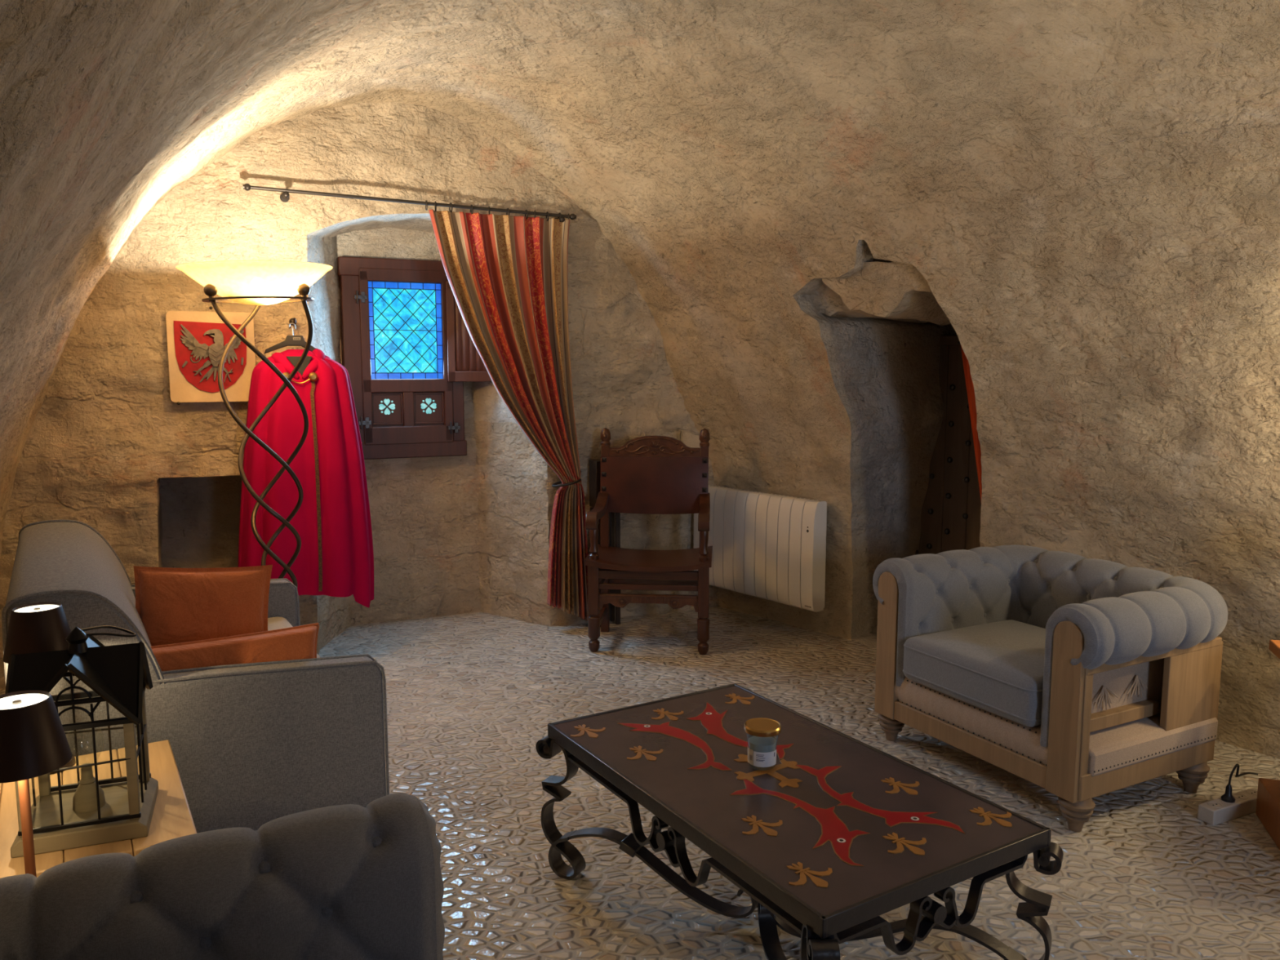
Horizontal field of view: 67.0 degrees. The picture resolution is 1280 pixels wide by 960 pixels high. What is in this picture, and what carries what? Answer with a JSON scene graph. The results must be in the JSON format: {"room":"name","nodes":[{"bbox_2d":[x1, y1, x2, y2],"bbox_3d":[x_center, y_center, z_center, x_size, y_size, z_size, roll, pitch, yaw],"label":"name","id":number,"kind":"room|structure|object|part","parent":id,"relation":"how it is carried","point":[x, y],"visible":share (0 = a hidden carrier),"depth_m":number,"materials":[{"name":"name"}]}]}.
{"room":"historic interior","nodes":[
{"label":"historic interior","id":0,"kind":"room"},
{"bbox_2d":[0,357,57,557],"bbox_3d":[-1.259,0.578,1.399,0.493,1.518,7.524,-4,8,-27],"label":"wall","id":1,"kind":"structure","parent":0,"point":[24,384],"depth_m":3.56,"materials":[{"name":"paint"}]},
{"bbox_2d":[0,102,808,689],"bbox_3d":[-1.388,-0.595,5.223,5.200,3.070,0.563,-3,8,-24],"label":"wall","id":2,"kind":"structure","parent":0,"point":[108,448],"depth_m":5.05,"materials":[{"name":"stone"}]},
{"bbox_2d":[165,306,255,404],"bbox_3d":[-2.064,-0.600,4.663,0.383,0.468,0.104,-3,8,-24],"label":"stone plaque","id":3,"kind":"object","parent":2,"relation":"attached to","point":[197,341],"visible":0.91,"depth_m":4.62,"materials":[{"name":"stone"}]},
{"bbox_2d":[288,317,296,325],"bbox_3d":[-1.712,-0.782,4.773,0.035,0.036,0.155,-3,8,-24],"label":"wall hook","id":4,"kind":"object","parent":2,"relation":"attached to","point":[293,320],"visible":0.9,"depth_m":4.78,"materials":[{"name":"metal"}]},
{"bbox_2d":[264,322,315,353],"bbox_3d":[-1.687,-0.680,4.699,0.268,0.170,0.080,-3,8,-24],"label":"hanger","id":5,"kind":"object","parent":4,"relation":"hanging from","point":[291,340],"visible":0.92,"depth_m":4.67,"materials":[{"name":"black plastic"}]},
{"bbox_2d":[238,347,373,607],"bbox_3d":[-1.648,0.004,4.738,0.649,1.292,0.301,-3,8,-24],"label":"cape","id":6,"kind":"object","parent":5,"relation":"hanging from","point":[332,522],"visible":0.89,"depth_m":4.64,"materials":[{"name":"fabric"}]},
{"bbox_2d":[270,352,299,380],"bbox_3d":[-1.719,-0.532,4.640,0.157,0.160,0.202,-3,8,-24],"label":"collar","id":7,"kind":"object","parent":6,"relation":"attached to","point":[285,362],"depth_m":4.57,"materials":[{"name":"red fabric"}]},
{"bbox_3d":[-1.612,-0.473,4.580,0.125,0.035,0.009,-3,8,-24],"label":"clasp cord","id":8,"kind":"part","parent":6,"relation":"part of","materials":[{"name":"gold metal"}]},
{"bbox_3d":[-1.568,-0.027,4.667,0.032,1.139,0.073,-5,9,-38],"label":"braid trim","id":9,"kind":"part","parent":6,"relation":"part of","materials":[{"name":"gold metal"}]},
{"bbox_2d":[302,347,330,385],"bbox_3d":[-1.581,-0.551,4.700,0.161,0.183,0.202,-3,8,-24],"label":"collar","id":10,"kind":"object","parent":6,"relation":"attached to","point":[316,366],"depth_m":4.62,"materials":[{"name":"red fabric"}]},
{"bbox_2d":[243,183,576,222],"bbox_3d":[-1.128,-1.400,4.946,1.674,0.096,0.110,-3,8,-24],"label":"curtain rod","id":11,"kind":"object","parent":2,"relation":"attached to","point":[284,197],"visible":0.94,"depth_m":4.84,"materials":[{"name":"metal"}]},
{"bbox_2d":[425,200,588,621],"bbox_3d":[-0.682,-0.304,5.222,0.881,2.291,0.191,-3,8,-24],"label":"curtain","id":12,"kind":"object","parent":11,"relation":"hanging from","point":[507,274],"visible":0.99,"depth_m":5.21,"materials":[{"name":"fabric"}]},
{"bbox_2d":[337,256,492,459],"bbox_3d":[-1.220,-0.687,5.524,0.949,1.110,0.195,-2,7,-17],"label":"window","id":13,"kind":"structure","parent":2,"relation":"in","point":[409,352],"depth_m":5.45,"materials":[{"name":"brown wood"}]},
{"bbox_2d":[378,399,395,414],"bbox_3d":[-1.425,-0.413,5.449,0.089,0.089,0.006,-3,8,-24],"label":"cutout","id":14,"kind":"object","parent":13,"relation":"attached to","point":[386,406],"depth_m":5.45,"materials":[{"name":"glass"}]},
{"bbox_3d":[-1.429,-0.402,5.457,0.190,0.210,0.030,-3,8,-24],"label":"panel","id":15,"kind":"part","parent":13,"relation":"part of","materials":[{"name":"brown wood"}]},
{"bbox_3d":[-1.321,-0.839,5.446,0.417,0.536,0.001,-3,8,-24],"label":"stained glass","id":16,"kind":"part","parent":13,"relation":"part of","materials":[{"name":"blue glass"}]},
{"bbox_2d":[420,398,436,413],"bbox_3d":[-1.212,-0.424,5.544,0.089,0.089,0.006,-3,8,-24],"label":"cutout","id":17,"kind":"object","parent":13,"relation":"attached to","point":[428,406],"depth_m":5.54,"materials":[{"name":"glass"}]},
{"bbox_3d":[-1.215,-0.413,5.553,0.190,0.210,0.030,-3,8,-24],"label":"panel","id":18,"kind":"part","parent":13,"relation":"part of","materials":[{"name":"brown wood"}]},
{"bbox_3d":[-0.921,-0.847,5.536,0.361,0.565,0.030,-1,7,-10],"label":"shutter frame","id":19,"kind":"part","parent":13,"relation":"part of","materials":[{"name":"brown wood"}]},
{"bbox_3d":[-0.920,-0.849,5.528,0.270,0.450,0.013,-1,7,-10],"label":"linenfold panel","id":20,"kind":"part","parent":13,"relation":"part of","materials":[{"name":"brown wood"}]},
{"bbox_2d":[0,0,1279,366],"bbox_3d":[0.601,-0.930,2.182,3.794,1.349,7.546,-4,8,-28],"label":"ceiling","id":21,"kind":"structure","parent":0,"point":[646,114],"depth_m":3.30,"materials":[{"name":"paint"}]},
{"bbox_2d":[0,606,1279,959],"bbox_3d":[0.700,1.226,2.364,10.600,0.001,10.000,0,7,0],"label":"floor","id":22,"kind":"structure","parent":0,"point":[471,697],"depth_m":3.20,"materials":[{"name":"grey stone"}]},
{"bbox_2d":[0,739,197,878],"bbox_3d":[-1.368,0.994,2.200,0.618,0.500,0.620,-4,8,-31],"label":"side table","id":23,"kind":"object","parent":22,"relation":"on","point":[171,818],"visible":0.3,"depth_m":2.17,"materials":[{"name":"brown wood"}]},
{"bbox_2d":[0,689,72,876],"bbox_3d":[-1.105,0.592,1.738,0.156,0.408,0.156,0,7,0],"label":"table lamp","id":24,"kind":"object","parent":23,"relation":"on","point":[33,742],"visible":0.68,"depth_m":1.69,"materials":[{"name":"brown metal"}]},
{"bbox_2d":[12,699,22,704],"bbox_3d":[-1.105,0.394,1.715,0.015,0.003,0.015,0,7,0],"label":"switch","id":25,"kind":"object","parent":24,"relation":"attached to","point":[14,701],"depth_m":1.71,"materials":[{"name":"plastic"}]},
{"bbox_3d":[-1.105,0.600,1.740,0.017,0.359,0.017,0,7,0],"label":"stem","id":26,"kind":"part","parent":24,"relation":"part of","materials":[{"name":"brown wood"}]},
{"bbox_3d":[-1.105,0.450,1.721,0.156,0.121,0.156,0,7,0],"label":"lamp shade","id":27,"kind":"part","parent":24,"relation":"part of","materials":[{"name":"black fabric"}]},
{"bbox_2d":[2,602,75,774],"bbox_3d":[-1.475,0.513,2.389,0.156,0.408,0.156,0,7,0],"label":"table lamp","id":28,"kind":"object","parent":23,"relation":"on","point":[38,627],"visible":0.69,"depth_m":2.32,"materials":[{"name":"black fabric"}]},
{"bbox_3d":[-1.475,0.371,2.372,0.156,0.121,0.156,0,7,0],"label":"lamp shade","id":29,"kind":"part","parent":28,"relation":"part of","materials":[{"name":"black fabric"}]},
{"bbox_2d":[4,625,158,857],"bbox_3d":[-1.208,0.532,2.099,0.254,0.440,0.254,-3,7,-21],"label":"lantern","id":30,"kind":"object","parent":23,"relation":"on","point":[88,811],"visible":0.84,"depth_m":2.05,"materials":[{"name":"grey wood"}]},
{"bbox_3d":[-1.208,0.341,2.076,0.044,0.055,0.044,-3,7,-21],"label":"roof knob","id":31,"kind":"part","parent":30,"relation":"part of","materials":[{"name":"black metal"}]},
{"bbox_3d":[-1.208,0.578,2.104,0.225,0.276,0.225,-3,7,-21],"label":"lantern frame","id":32,"kind":"part","parent":30,"relation":"part of","materials":[{"name":"black metal"}]},
{"bbox_2d":[72,763,105,812],"bbox_3d":[-1.208,0.667,2.115,0.064,0.096,0.064,-3,7,-21],"label":"bulb socket","id":33,"kind":"object","parent":30,"relation":"attached to","point":[84,799],"depth_m":2.10,"materials":[{"name":"ceramic"}]},
{"bbox_3d":[-1.179,0.337,2.138,0.055,0.037,0.117,6,9,41],"label":"ring handle","id":34,"kind":"part","parent":30,"relation":"part of","materials":[{"name":"black metal"}]},
{"bbox_2d":[1,520,389,832],"bbox_3d":[-1.527,0.651,3.274,0.963,0.923,1.344,-4,8,-31],"label":"sofa","id":35,"kind":"object","parent":22,"relation":"on","point":[253,745],"visible":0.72,"depth_m":2.79,"materials":[{"name":"grey fabric"}]},
{"bbox_3d":[-1.776,0.522,3.107,0.373,0.618,1.344,-4,8,-31],"label":"backrest","id":36,"kind":"part","parent":35,"relation":"part of","materials":[{"name":"grey fabric"}]},
{"bbox_2d":[133,564,272,646],"bbox_3d":[-1.409,0.440,3.118,0.430,0.344,0.165,-2,7,-19],"label":"throw cushion","id":37,"kind":"object","parent":35,"relation":"on","point":[173,606],"visible":0.8,"depth_m":3.07,"materials":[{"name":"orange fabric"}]},
{"bbox_3d":[-1.812,0.684,3.834,0.870,0.584,0.085,-4,8,-31],"label":"armrest","id":38,"kind":"part","parent":35,"relation":"part of","materials":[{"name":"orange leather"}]},
{"bbox_2d":[151,622,319,674],"bbox_3d":[-1.257,0.575,2.870,0.607,0.218,0.153,-4,8,-30],"label":"lumbar cushion","id":39,"kind":"object","parent":35,"relation":"on","point":[296,642],"visible":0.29,"depth_m":2.86,"materials":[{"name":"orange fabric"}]},
{"bbox_3d":[-1.174,0.811,2.779,0.870,0.584,0.085,-4,8,-31],"label":"armrest","id":40,"kind":"part","parent":35,"relation":"part of","materials":[{"name":"grey fabric"}]},
{"bbox_2d":[267,617,320,657],"bbox_3d":[-1.442,0.711,3.333,0.660,0.165,1.150,-4,8,-31],"label":"seat cushion","id":41,"kind":"object","parent":35,"relation":"on","point":[273,623],"depth_m":3.83,"materials":[{"name":"orange leather"}]},
{"bbox_2d":[0,792,444,959],"bbox_3d":[-0.541,0.989,1.213,0.853,0.746,1.037,-4,8,-28],"label":"tufted sofa","id":42,"kind":"object","parent":22,"relation":"on","point":[346,882],"visible":1,"depth_m":1.52,"materials":[{"name":"grey fabric"}]},
{"bbox_2d":[175,260,333,588],"bbox_3d":[-1.603,0.051,4.153,0.609,1.914,0.609,-2,7,-14],"label":"lamp","id":43,"kind":"object","parent":22,"relation":"on","point":[258,283],"visible":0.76,"depth_m":3.98,"materials":[{"name":"brown metal"}]},
{"bbox_3d":[-1.601,-0.811,4.050,0.610,0.160,0.610,-2,8,0],"label":"lamp shade","id":44,"kind":"part","parent":43,"relation":"part of","materials":[{"name":"white glass"}]},
{"bbox_2d":[584,427,712,654],"bbox_3d":[0.060,0.311,5.166,0.650,1.145,0.565,1,7,5],"label":"carved armchair","id":45,"kind":"object","parent":22,"relation":"on","point":[652,474],"visible":1,"depth_m":5.31,"materials":[{"name":"brown wood"}]},
{"bbox_3d":[-0.240,0.666,5.042,0.066,0.470,0.066,1,7,5],"label":"leg","id":46,"kind":"part","parent":45,"relation":"part of","materials":[{"name":"brown wood"}]},
{"bbox_3d":[-0.239,0.306,5.018,0.054,0.210,0.053,1,7,5],"label":"arm post","id":47,"kind":"part","parent":45,"relation":"part of","materials":[{"name":"brown wood"}]},
{"bbox_3d":[-0.223,0.158,5.143,0.065,0.132,0.506,1,7,5],"label":"armrest","id":48,"kind":"part","parent":45,"relation":"part of","materials":[{"name":"brown wood"}]},
{"bbox_3d":[-0.194,0.095,5.390,0.046,0.580,0.096,1,7,5],"label":"post","id":49,"kind":"part","parent":45,"relation":"part of","materials":[{"name":"brown wood"}]},
{"bbox_3d":[-0.197,0.614,5.426,0.045,0.480,0.045,1,7,5],"label":"leg","id":50,"kind":"part","parent":45,"relation":"part of","materials":[{"name":"brown wood"}]},
{"bbox_3d":[0.043,0.518,4.999,0.520,0.102,0.035,1,7,5],"label":"seat rail","id":51,"kind":"part","parent":45,"relation":"part of","materials":[{"name":"brown wood"}]},
{"bbox_3d":[0.059,0.415,5.159,0.650,0.056,0.455,1,7,5],"label":"seat","id":52,"kind":"part","parent":45,"relation":"part of","materials":[{"name":"brown wood"}]},
{"bbox_3d":[0.327,0.672,4.992,0.066,0.470,0.066,1,7,5],"label":"leg","id":53,"kind":"part","parent":45,"relation":"part of","materials":[{"name":"brown wood"}]},
{"bbox_3d":[0.354,0.101,5.342,0.046,0.580,0.096,1,7,5],"label":"post","id":54,"kind":"part","parent":45,"relation":"part of","materials":[{"name":"brown wood"}]},
{"bbox_3d":[0.338,0.164,5.094,0.065,0.132,0.506,1,7,5],"label":"armrest","id":55,"kind":"part","parent":45,"relation":"part of","materials":[{"name":"brown wood"}]},
{"bbox_3d":[0.329,0.312,4.969,0.054,0.210,0.053,1,7,5],"label":"arm post","id":56,"kind":"part","parent":45,"relation":"part of","materials":[{"name":"brown wood"}]},
{"bbox_2d":[535,683,1063,959],"bbox_3d":[0.331,0.977,2.539,0.755,0.452,1.254,-4,8,-31],"label":"coffee table","id":57,"kind":"object","parent":22,"relation":"on","point":[842,833],"visible":0.99,"depth_m":2.31,"materials":[{"name":"wood"}]},
{"bbox_3d":[-0.233,0.957,2.844,0.137,0.418,0.052,4,8,28],"label":"leg","id":58,"kind":"part","parent":57,"relation":"part of","materials":[{"name":"black metal"}]},
{"bbox_2d":[743,717,781,767],"bbox_3d":[0.320,0.693,2.528,0.097,0.113,0.097,0,7,0],"label":"candle jar","id":59,"kind":"object","parent":57,"relation":"on","point":[762,751],"visible":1,"depth_m":2.50,"materials":[{"name":"clear glass"}]},
{"bbox_3d":[0.320,0.645,2.522,0.097,0.016,0.097,0,7,0],"label":"lid","id":60,"kind":"part","parent":59,"relation":"part of","materials":[{"name":"gold metal"}]},
{"bbox_3d":[0.349,1.070,1.905,0.052,0.418,0.137,0,7,-2],"label":"leg","id":61,"kind":"part","parent":57,"relation":"part of","materials":[{"name":"black metal"}]},
{"bbox_3d":[0.895,1.030,2.239,0.137,0.418,0.052,4,8,28],"label":"leg","id":62,"kind":"part","parent":57,"relation":"part of","materials":[{"name":"black metal"}]},
{"bbox_2d":[872,544,1227,831],"bbox_3d":[1.508,0.698,3.622,0.853,0.746,1.037,-4,8,-28],"label":"tufted armchair","id":63,"kind":"object","parent":22,"relation":"on","point":[1079,678],"visible":1,"depth_m":3.32,"materials":[{"name":"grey fabric"}]},
{"bbox_3d":[0.990,0.643,3.808,0.062,0.580,0.110,-4,8,-28],"label":"post","id":64,"kind":"part","parent":63,"relation":"part of","materials":[{"name":"brown wood"}]},
{"bbox_3d":[1.010,0.983,3.878,0.110,0.120,0.110,-4,8,-28],"label":"leg","id":65,"kind":"part","parent":63,"relation":"part of","materials":[{"name":"brown wood"}]},
{"bbox_3d":[1.179,0.935,3.475,0.045,0.075,0.720,-4,8,-28],"label":"rail","id":66,"kind":"part","parent":63,"relation":"part of","materials":[{"name":"brown wood"}]},
{"bbox_2d":[903,619,1045,726],"bbox_3d":[1.400,0.693,3.564,0.600,0.205,0.610,-4,8,-28],"label":"seat cushion","id":67,"kind":"object","parent":63,"relation":"on","point":[992,671],"depth_m":3.46,"materials":[{"name":"grey fabric"}]},
{"bbox_3d":[1.376,0.730,3.087,0.062,0.580,0.110,-4,8,-28],"label":"post","id":68,"kind":"part","parent":63,"relation":"part of","materials":[{"name":"brown wood"}]},
{"bbox_3d":[1.411,1.073,3.128,0.110,0.120,0.110,-4,8,-28],"label":"leg","id":69,"kind":"part","parent":63,"relation":"part of","materials":[{"name":"brown wood"}]},
{"bbox_3d":[1.576,0.793,3.232,0.440,0.045,0.040,-4,8,-28],"label":"rail","id":70,"kind":"part","parent":63,"relation":"part of","materials":[{"name":"brown wood"}]},
{"bbox_3d":[1.696,0.959,3.239,0.700,0.085,0.036,-4,8,-28],"label":"rail","id":71,"kind":"part","parent":63,"relation":"part of","materials":[{"name":"brown wood"}]},
{"bbox_3d":[1.694,0.576,3.196,0.700,0.028,0.040,-4,8,-28],"label":"rail","id":72,"kind":"part","parent":63,"relation":"part of","materials":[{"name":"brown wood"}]},
{"bbox_3d":[1.887,0.724,3.310,0.290,0.320,0.024,-4,8,-28],"label":"panel","id":73,"kind":"part","parent":63,"relation":"part of","materials":[{"name":"brown wood"}]},
{"bbox_3d":[1.945,1.039,3.410,0.110,0.120,0.110,-4,8,-28],"label":"leg","id":74,"kind":"part","parent":63,"relation":"part of","materials":[{"name":"brown wood"}]},
{"bbox_2d":[1197,786,1257,825],"bbox_3d":[1.994,1.093,3.243,0.300,0.054,0.058,-3,8,-26],"label":"power strip","id":75,"kind":"object","parent":22,"relation":"on","point":[1215,811],"visible":0.9,"depth_m":3.20,"materials":[{"name":"white plastic"}]},
{"bbox_2d":[1207,801,1222,807],"bbox_3d":[1.899,1.072,3.194,0.043,0.002,0.043,-5,8,-35],"label":"socket","id":76,"kind":"object","parent":75,"relation":"attached to","point":[1210,804],"depth_m":3.20,"materials":[{"name":"white plastic"}]},
{"bbox_2d":[1221,763,1257,803],"bbox_3d":[2.031,1.002,3.273,0.224,0.119,0.042,-6,9,-39],"label":"plug","id":77,"kind":"object","parent":75,"relation":"attached to","point":[1227,797],"visible":1,"depth_m":3.21,"materials":[{"name":"black plastic"}]},
{"bbox_2d":[1233,793,1248,799],"bbox_3d":[2.022,1.065,3.253,0.043,0.002,0.043,-5,8,-35],"label":"socket","id":78,"kind":"object","parent":75,"relation":"attached to","point":[1237,796],"depth_m":3.25,"materials":[{"name":"white plastic"}]},
{"bbox_2d":[1255,640,1279,849],"bbox_3d":[2.190,0.851,2.953,0.400,0.602,0.400,2,7,18],"label":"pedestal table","id":79,"kind":"object","parent":22,"relation":"on","point":[1268,802],"visible":1,"depth_m":3.12,"materials":[{"name":"orange wood"}]},
{"bbox_2d":[607,117,1279,759],"bbox_3d":[2.455,0.009,3.237,1.534,2.231,7.664,-5,9,-36],"label":"wall","id":80,"kind":"structure","parent":0,"point":[1113,309],"depth_m":3.88,"materials":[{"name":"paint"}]},
{"bbox_2d":[693,484,826,612],"bbox_3d":[0.707,0.361,5.525,0.238,0.594,0.930,-6,9,-39],"label":"radiator","id":81,"kind":"object","parent":80,"relation":"attached to","point":[772,547],"visible":0.88,"depth_m":5.34,"materials":[{"name":"metal"}]},
{"bbox_2d":[709,484,821,501],"bbox_3d":[0.671,0.071,5.460,0.028,0.002,0.888,-6,9,-39],"label":"grille","id":82,"kind":"object","parent":81,"relation":"attached to","point":[717,487],"depth_m":5.42,"materials":[{"name":"metal"}]},
{"bbox_2d":[808,283,928,323],"bbox_3d":[1.186,-0.916,4.920,0.896,0.212,0.388,-6,9,-40],"label":"trim","id":83,"kind":"structure","parent":80,"relation":"attached to","point":[825,300],"depth_m":4.69,"materials":[{"name":"stone"}]},
{"bbox_2d":[822,261,951,325],"bbox_3d":[1.404,-0.874,4.564,1.000,0.262,0.638,-6,9,-39],"label":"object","id":84,"kind":"structure","parent":80,"relation":"attached to","point":[892,290],"depth_m":4.33,"materials":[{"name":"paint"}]},
{"bbox_2d":[915,335,981,555],"bbox_3d":[1.836,0.070,5.243,0.090,1.696,0.810,-6,9,-39],"label":"door","id":85,"kind":"structure","parent":80,"relation":"in","point":[951,509],"depth_m":5.32,"materials":[{"name":"brown wood"}]},
{"bbox_3d":[1.836,0.052,5.241,0.090,1.660,0.810,-6,9,-39],"label":"frame","id":86,"kind":"part","parent":85,"relation":"part of","materials":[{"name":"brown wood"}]},
{"bbox_2d":[957,341,982,500],"bbox_3d":[1.729,-0.190,4.870,0.032,1.012,0.330,-6,9,-39],"label":"door curtain","id":87,"kind":"object","parent":80,"relation":"hanging from","point":[969,384],"visible":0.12,"depth_m":4.91,"materials":[{"name":"fabric"}]}
]}

